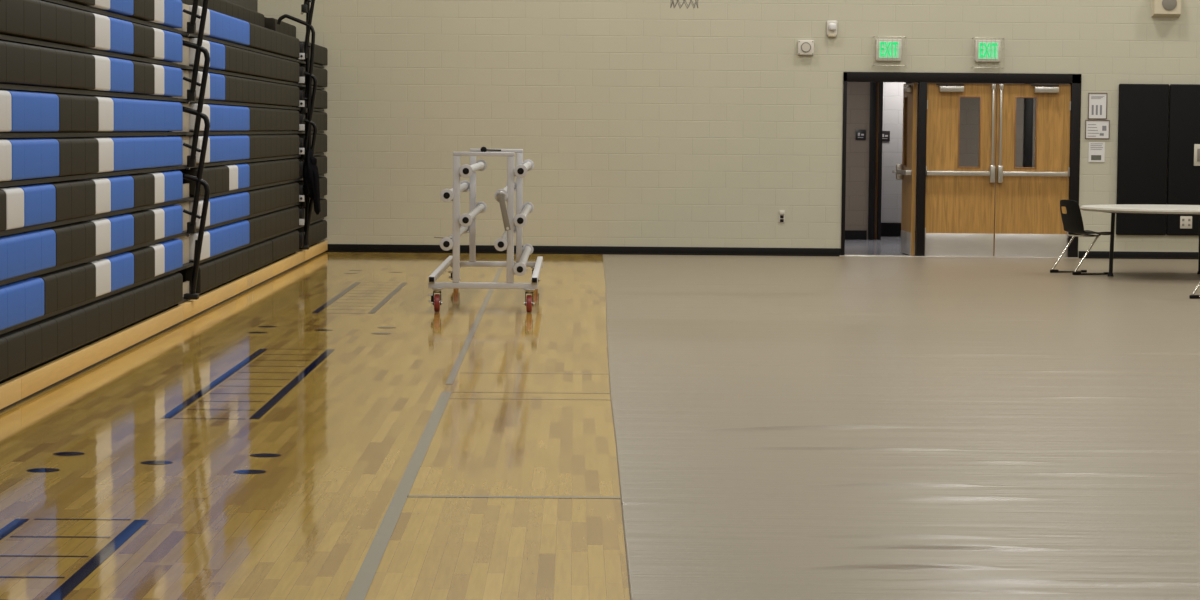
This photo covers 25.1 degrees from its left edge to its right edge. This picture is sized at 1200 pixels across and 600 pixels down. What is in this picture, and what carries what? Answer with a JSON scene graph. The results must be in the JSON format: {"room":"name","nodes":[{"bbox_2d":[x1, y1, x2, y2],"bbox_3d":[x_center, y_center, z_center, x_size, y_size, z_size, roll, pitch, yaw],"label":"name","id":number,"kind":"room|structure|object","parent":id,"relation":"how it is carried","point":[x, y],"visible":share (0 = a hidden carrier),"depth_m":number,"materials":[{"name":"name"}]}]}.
{"room":"sports hall","nodes":[
{"label":"sports hall","id":0,"kind":"room"},
{"bbox_2d":[0,237,1199,599],"bbox_3d":[4.724,0.489,17.560,18.200,0.118,46.900,0,4,-1],"label":"floor","id":1,"kind":"structure","parent":0,"point":[786,427],"depth_m":13.19,"materials":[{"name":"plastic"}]},
{"bbox_2d":[0,0,182,383],"bbox_3d":[-3.712,-0.922,14.269,1.180,2.999,12.665,0,4,-1],"label":"bleachers","id":2,"kind":"object","parent":1,"relation":"on","point":[90,223],"visible":1,"depth_m":16.53,"materials":[{"name":"blue plastic"}]},
{"bbox_2d":[0,241,327,411],"bbox_3d":[-3.214,0.129,20.395,0.055,0.139,24.750,0,4,-1],"label":"board","id":3,"kind":"object","parent":1,"relation":"on","point":[18,389],"visible":1,"depth_m":18.28,"materials":[{"name":"beige wood"}]},
{"bbox_2d":[167,0,209,304],"bbox_3d":[-3.369,-1.538,21.057,0.651,3.101,0.935,0,4,-1],"label":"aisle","id":4,"kind":"object","parent":1,"relation":"on","point":[188,29],"visible":0.56,"depth_m":21.09,"materials":[{"name":"black metal"}]},
{"bbox_2d":[183,185,200,236],"bbox_3d":[-3.194,-0.721,21.153,0.145,0.446,0.130,0,4,-1],"label":"handrail","id":5,"kind":"object","parent":4,"relation":"attached to","point":[191,226],"depth_m":21.11,"materials":[{"name":"black metal"}]},
{"bbox_2d":[183,118,200,169],"bbox_3d":[-3.189,-1.240,21.120,0.145,0.446,0.130,0,4,-1],"label":"handrail","id":6,"kind":"object","parent":4,"relation":"attached to","point":[191,159],"depth_m":21.08,"materials":[{"name":"black metal"}]},
{"bbox_2d":[183,77,200,103],"bbox_3d":[-3.185,-1.754,21.088,0.145,0.446,0.130,0,4,-1],"label":"handrail","id":7,"kind":"object","parent":4,"relation":"attached to","point":[191,93],"depth_m":21.06,"materials":[{"name":"black metal"}]},
{"bbox_2d":[183,9,200,35],"bbox_3d":[-3.180,-2.277,21.055,0.145,0.446,0.130,0,4,-1],"label":"handrail","id":8,"kind":"object","parent":4,"relation":"attached to","point":[191,26],"depth_m":21.03,"materials":[{"name":"black metal"}]},
{"bbox_2d":[167,0,299,309],"bbox_3d":[-3.815,-1.627,25.424,1.182,2.999,7.780,0,4,-1],"label":"bleachers","id":9,"kind":"object","parent":1,"relation":"on","point":[251,169],"visible":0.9,"depth_m":24.69,"materials":[{"name":"black plastic"}]},
{"bbox_2d":[264,17,327,255],"bbox_3d":[-3.833,-1.880,31.495,1.100,2.739,2.270,0,4,-1],"label":"bleachers","id":10,"kind":"object","parent":1,"relation":"on","point":[318,226],"visible":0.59,"depth_m":31.68,"materials":[{"name":"black metal"}]},
{"bbox_2d":[277,0,316,252],"bbox_3d":[-3.450,-2.102,29.821,0.651,3.121,1.030,0,4,-1],"label":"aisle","id":11,"kind":"object","parent":1,"relation":"on","point":[307,97],"visible":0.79,"depth_m":29.81,"materials":[{"name":"black metal"}]},
{"bbox_2d":[300,200,305,207],"bbox_3d":[-3.276,-1.235,29.938,0.145,0.446,0.130,0,4,-1],"label":"handrail","id":12,"kind":"object","parent":11,"relation":"attached to","point":[303,204],"depth_m":29.92,"materials":[{"name":"black metal"}]},
{"bbox_2d":[300,128,306,160],"bbox_3d":[-3.271,-1.754,29.905,0.145,0.446,0.130,0,4,-1],"label":"handrail","id":13,"kind":"object","parent":11,"relation":"attached to","point":[302,156],"depth_m":29.87,"materials":[{"name":"black metal"}]},
{"bbox_2d":[300,76,308,113],"bbox_3d":[-3.267,-2.273,29.872,0.145,0.446,0.130,0,4,-1],"label":"handrail","id":14,"kind":"object","parent":11,"relation":"attached to","point":[305,109],"depth_m":29.85,"materials":[{"name":"black metal"}]},
{"bbox_2d":[300,21,310,59],"bbox_3d":[-3.261,-2.872,29.834,0.145,0.446,0.130,0,4,-1],"label":"handrail","id":15,"kind":"object","parent":11,"relation":"attached to","point":[308,23],"depth_m":29.78,"materials":[{"name":"black metal"}]},
{"bbox_2d":[301,0,310,14],"bbox_3d":[-3.257,-3.371,29.803,0.145,0.446,0.130,0,4,-1],"label":"handrail","id":16,"kind":"object","parent":11,"relation":"attached to","point":[306,7],"depth_m":29.78,"materials":[{"name":"black metal"}]},
{"bbox_2d":[303,148,320,214],"bbox_3d":[-3.177,-1.312,29.804,0.203,0.734,0.238,0,4,-1],"label":"jacket","id":17,"kind":"object","parent":11,"relation":"hanging from","point":[310,169],"visible":1,"depth_m":29.72,"materials":[{"name":"black fabric"}]},
{"bbox_2d":[311,157,316,164],"bbox_3d":[-3.154,-1.515,29.766,0.067,0.124,0.084,0,4,-1],"label":"hood","id":18,"kind":"object","parent":17,"relation":"attached to","point":[313,160],"depth_m":29.73,"materials":[{"name":"black fabric"}]},
{"bbox_2d":[428,147,542,312],"bbox_3d":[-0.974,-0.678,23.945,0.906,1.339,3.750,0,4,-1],"label":"storage rack","id":19,"kind":"object","parent":1,"relation":"on","point":[465,223],"visible":1,"depth_m":22.19,"materials":[{"name":"silver metal"}]},
{"bbox_2d":[443,241,449,246],"bbox_3d":[-1.259,-0.459,22.137,0.054,0.054,0.013,0,4,-1],"label":"socket","id":20,"kind":"object","parent":19,"relation":"attached to","point":[445,243],"depth_m":22.13,"materials":[{"name":"black plastic"}]},
{"bbox_2d":[443,192,449,198],"bbox_3d":[-1.256,-0.856,22.112,0.054,0.054,0.013,0,4,-1],"label":"socket","id":21,"kind":"object","parent":19,"relation":"attached to","point":[446,195],"depth_m":22.11,"materials":[{"name":"black plastic"}]},
{"bbox_2d":[462,217,468,223],"bbox_3d":[-1.101,-0.654,22.126,0.054,0.054,0.013,0,4,-1],"label":"socket","id":22,"kind":"object","parent":19,"relation":"attached to","point":[465,220],"depth_m":22.12,"materials":[{"name":"black plastic"}]},
{"bbox_2d":[463,168,468,173],"bbox_3d":[-1.098,-1.055,22.101,0.054,0.054,0.013,0,4,-1],"label":"socket","id":23,"kind":"object","parent":19,"relation":"attached to","point":[465,170],"depth_m":22.10,"materials":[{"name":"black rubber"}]},
{"bbox_2d":[498,241,503,247],"bbox_3d":[-0.813,-0.455,22.141,0.054,0.054,0.013,0,4,-1],"label":"socket","id":24,"kind":"object","parent":19,"relation":"attached to","point":[500,243],"depth_m":22.14,"materials":[{"name":"black plastic"}]},
{"bbox_2d":[517,266,522,272],"bbox_3d":[-0.657,-0.251,22.156,0.054,0.054,0.013,0,4,-1],"label":"socket","id":25,"kind":"object","parent":19,"relation":"attached to","point":[519,268],"depth_m":22.15,"materials":[{"name":"black plastic"}]},
{"bbox_2d":[517,217,523,223],"bbox_3d":[-0.654,-0.650,22.130,0.054,0.054,0.013,0,4,-1],"label":"socket","id":26,"kind":"object","parent":19,"relation":"attached to","point":[520,220],"depth_m":22.13,"materials":[{"name":"black plastic"}]},
{"bbox_2d":[517,168,523,173],"bbox_3d":[-0.650,-1.055,22.105,0.054,0.054,0.013,0,4,-1],"label":"socket","id":27,"kind":"object","parent":19,"relation":"attached to","point":[519,170],"depth_m":22.10,"materials":[{"name":"black plastic"}]},
{"bbox_2d":[1050,200,1109,274],"bbox_3d":[5.220,-0.684,29.174,0.516,0.801,0.504,-1,4,-21],"label":"chair","id":28,"kind":"object","parent":1,"relation":"on","point":[1072,220],"visible":0.94,"depth_m":29.05,"materials":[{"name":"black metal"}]},
{"bbox_2d":[1080,204,1199,276],"bbox_3d":[6.145,-0.614,28.677,2.085,0.744,2.085,0,4,-1],"label":"round table","id":29,"kind":"object","parent":1,"relation":"on","point":[1154,209],"visible":1,"depth_m":28.42,"materials":[{"name":"plastic"}]},
{"bbox_2d":[1189,282,1199,298],"bbox_3d":[5.770,-0.400,24.746,0.516,0.801,0.504,-1,4,-21],"label":"chair","id":30,"kind":"object","parent":1,"relation":"on","point":[1192,296],"visible":1,"depth_m":24.90,"materials":[{"name":"silver metal"}]},
{"bbox_2d":[258,0,1199,257],"bbox_3d":[4.620,-4.819,32.725,18.200,8.600,0.300,0,4,-1],"label":"wall","id":31,"kind":"structure","parent":0,"point":[640,123],"depth_m":32.69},
{"bbox_2d":[326,244,840,255],"bbox_3d":[-0.794,-0.610,32.781,7.445,0.097,0.020,0,4,-1],"label":"baseboard","id":32,"kind":"structure","parent":31,"relation":"attached to","point":[387,248],"depth_m":32.78,"materials":[{"name":"black rubber"}]},
{"bbox_2d":[779,211,784,222],"bbox_3d":[2.209,-1.012,32.783,0.077,0.148,0.020,0,4,-1],"label":"wall outlet","id":33,"kind":"object","parent":31,"relation":"attached to","point":[781,216],"visible":1,"depth_m":32.78,"materials":[{"name":"white plastic"}]},
{"bbox_2d":[798,40,813,54],"bbox_3d":[2.488,-3.050,32.638,0.195,0.177,0.058,0,4,-1],"label":"wall speaker","id":34,"kind":"object","parent":31,"relation":"attached to","point":[805,47],"depth_m":32.62},
{"bbox_2d":[801,42,810,51],"bbox_3d":[2.488,-3.052,32.614,0.124,0.124,0.010,0,4,-1],"label":"speaker grille","id":35,"kind":"object","parent":34,"relation":"in","point":[805,46],"depth_m":32.61,"materials":[{"name":"white plastic"}]},
{"bbox_2d":[826,20,837,36],"bbox_3d":[2.805,-3.280,32.618,0.135,0.200,0.075,0,4,-1],"label":"fire alarm","id":36,"kind":"object","parent":31,"relation":"attached to","point":[831,25],"visible":1,"depth_m":32.62,"materials":[{"name":"plastic"}]},
{"bbox_2d":[872,36,906,65],"bbox_3d":[3.498,-3.004,32.623,0.401,0.353,0.114,0,4,-1],"label":"exit sign","id":37,"kind":"object","parent":31,"relation":"attached to","point":[887,50],"visible":1,"depth_m":32.62,"materials":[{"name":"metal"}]},
{"bbox_2d":[892,83,916,254],"bbox_3d":[3.747,-1.618,33.298,0.183,2.096,0.860,0,4,-2],"label":"door","id":38,"kind":"structure","parent":31,"relation":"in","point":[906,171],"depth_m":33.12,"materials":[{"name":"brown wood"}]},
{"bbox_2d":[839,255,1077,257],"bbox_3d":[4.360,-0.528,32.889,2.905,0.012,0.230,0,4,-1],"label":"threshold","id":39,"kind":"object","parent":31,"relation":"attached to","point":[839,255],"depth_m":32.78,"materials":[{"name":"metal"}]},
{"bbox_2d":[925,83,996,255],"bbox_3d":[4.376,-1.580,32.790,0.848,2.096,0.135,0,4,-1],"label":"door","id":40,"kind":"structure","parent":31,"relation":"in","point":[961,117],"depth_m":32.81,"materials":[{"name":"brown wood"}]},
{"bbox_2d":[841,72,1081,256],"bbox_3d":[4.380,-1.639,32.834,2.885,2.235,0.160,0,4,-1],"label":"trim","id":41,"kind":"structure","parent":31,"relation":"attached to","point":[922,79],"depth_m":32.72,"materials":[{"name":"black metal"}]},
{"bbox_2d":[972,38,1004,67],"bbox_3d":[4.693,-2.986,32.635,0.382,0.362,0.114,0,4,-1],"label":"exit sign","id":42,"kind":"object","parent":31,"relation":"attached to","point":[986,51],"visible":1,"depth_m":32.63,"materials":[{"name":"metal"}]},
{"bbox_2d":[994,84,1070,256],"bbox_3d":[5.260,-1.573,32.799,0.899,2.096,0.135,0,4,-1],"label":"door","id":43,"kind":"structure","parent":31,"relation":"in","point":[1032,169],"depth_m":32.82,"materials":[{"name":"brown wood"}]},
{"bbox_2d":[1088,142,1104,161],"bbox_3d":[6.028,-1.796,32.774,0.196,0.239,0.008,0,4,-1],"label":"paper notice","id":44,"kind":"object","parent":31,"relation":"attached to","point":[1096,153],"visible":1,"depth_m":32.77,"materials":[{"name":"white paper"}]},
{"bbox_2d":[1085,120,1109,138],"bbox_3d":[6.035,-2.069,32.755,0.296,0.230,0.014,0,4,-1],"label":"framed notice","id":45,"kind":"object","parent":31,"relation":"attached to","point":[1094,129],"visible":1,"depth_m":32.75,"materials":[{"name":"paper"}]},
{"bbox_2d":[1088,93,1106,118],"bbox_3d":[6.033,-2.353,32.737,0.230,0.318,0.014,0,4,-1],"label":"framed notice","id":46,"kind":"object","parent":31,"relation":"attached to","point":[1097,102],"visible":1,"depth_m":32.74,"materials":[{"name":"paper"}]},
{"bbox_2d":[1079,251,1198,258],"bbox_3d":[9.753,-0.518,32.884,7.860,0.088,0.020,0,4,-1],"label":"baseboard","id":47,"kind":"structure","parent":31,"relation":"attached to","point":[1092,254],"depth_m":32.85,"materials":[{"name":"black rubber"}]},
{"bbox_2d":[1116,84,1168,234],"bbox_3d":[6.583,-1.703,32.762,0.609,1.832,0.054,0,4,-1],"label":"pad","id":48,"kind":"object","parent":31,"relation":"attached to","point":[1143,109],"visible":1,"depth_m":32.73,"materials":[{"name":"plastic"}]},
{"bbox_2d":[1151,0,1180,16],"bbox_3d":[6.846,-3.599,32.609,0.340,0.360,0.128,0,4,-1],"label":"wall speaker","id":49,"kind":"object","parent":31,"relation":"attached to","point":[1160,8],"visible":1,"depth_m":32.56},
{"bbox_2d":[1162,0,1176,10],"bbox_3d":[6.866,-3.580,32.551,0.180,0.180,0.010,0,4,-1],"label":"grille","id":50,"kind":"object","parent":49,"relation":"attached to","point":[1167,5],"depth_m":32.55,"materials":[{"name":"white plastic"}]},
{"bbox_2d":[1166,84,1199,235],"bbox_3d":[7.198,-1.698,32.768,0.609,1.832,0.054,0,4,-1],"label":"pad","id":51,"kind":"object","parent":31,"relation":"attached to","point":[1183,179],"visible":1,"depth_m":32.74,"materials":[{"name":"plastic"}]},
{"bbox_2d":[1180,216,1191,228],"bbox_3d":[7.117,-0.943,32.783,0.145,0.149,0.017,0,4,-1],"label":"wall outlet","id":52,"kind":"object","parent":51,"relation":"attached to","point":[1185,221],"visible":1,"depth_m":32.78,"materials":[{"name":"white plastic"}]},
{"bbox_2d":[1194,144,1199,165],"bbox_3d":[7.234,-1.758,32.730,0.067,0.255,0.022,0,4,-1],"label":"switch plate","id":53,"kind":"object","parent":51,"relation":"attached to","point":[1196,146],"visible":1,"depth_m":32.72,"materials":[{"name":"white plastic"}]},
{"bbox_2d":[881,82,904,222],"bbox_3d":[5.235,-2.265,39.185,6.000,2.700,0.200,0,4,-1],"label":"wall","id":54,"kind":"structure","parent":0,"point":[891,198],"depth_m":39.09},
{"bbox_2d":[882,131,889,140],"bbox_3d":[4.120,-2.374,39.054,0.145,0.145,0.019,0,4,-1],"label":"sign plaque","id":55,"kind":"object","parent":54,"relation":"attached to","point":[885,134],"visible":0.66,"depth_m":39.05,"materials":[{"name":"black plastic"}]},
{"bbox_2d":[845,82,1024,239],"bbox_3d":[5.247,-2.239,37.985,6.000,2.800,0.200,0,4,-1],"label":"wall","id":56,"kind":"structure","parent":0,"point":[858,93],"depth_m":37.88,"materials":[{"name":"grey paint"}]},
{"bbox_2d":[856,129,865,139],"bbox_3d":[3.656,-2.317,37.851,0.145,0.145,0.019,0,4,-1],"label":"sign plaque","id":57,"kind":"object","parent":56,"relation":"attached to","point":[860,134],"visible":1,"depth_m":37.84,"materials":[{"name":"black plastic"}]},
{"bbox_2d":[868,82,912,239],"bbox_3d":[4.070,-1.999,37.984,0.590,2.300,0.250,0,4,-1],"label":"trim","id":58,"kind":"structure","parent":56,"relation":"attached to","point":[876,88],"depth_m":37.87,"materials":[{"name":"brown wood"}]},
{"bbox_3d":[4.838,-7.988,13.103,18.200,0.200,39.070,0,4,-1],"label":"ceiling","id":59,"kind":"structure","parent":0,"visible":0},
{"bbox_2d":[670,0,697,8],"bbox_3d":[0.774,-5.586,23.965,1.830,5.974,0.797,0,4,-1],"label":"basketball hoop","id":60,"kind":"object","parent":59,"relation":"hanging from","point":[684,1],"visible":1,"depth_m":23.95,"materials":[{"name":"white metal"}]},
{"bbox_3d":[5.256,-2.175,36.972,6.200,2.800,7.830,0,4,-1],"label":"wall","id":61,"kind":"structure","parent":0,"visible":0},
{"bbox_2d":[845,223,900,239],"bbox_3d":[5.191,-0.973,38.559,5.880,0.200,1.212,0,4,-1],"label":"baseboard","id":62,"kind":"structure","parent":61,"relation":"attached to","point":[887,229],"depth_m":39.12,"materials":[{"name":"black rubber"}]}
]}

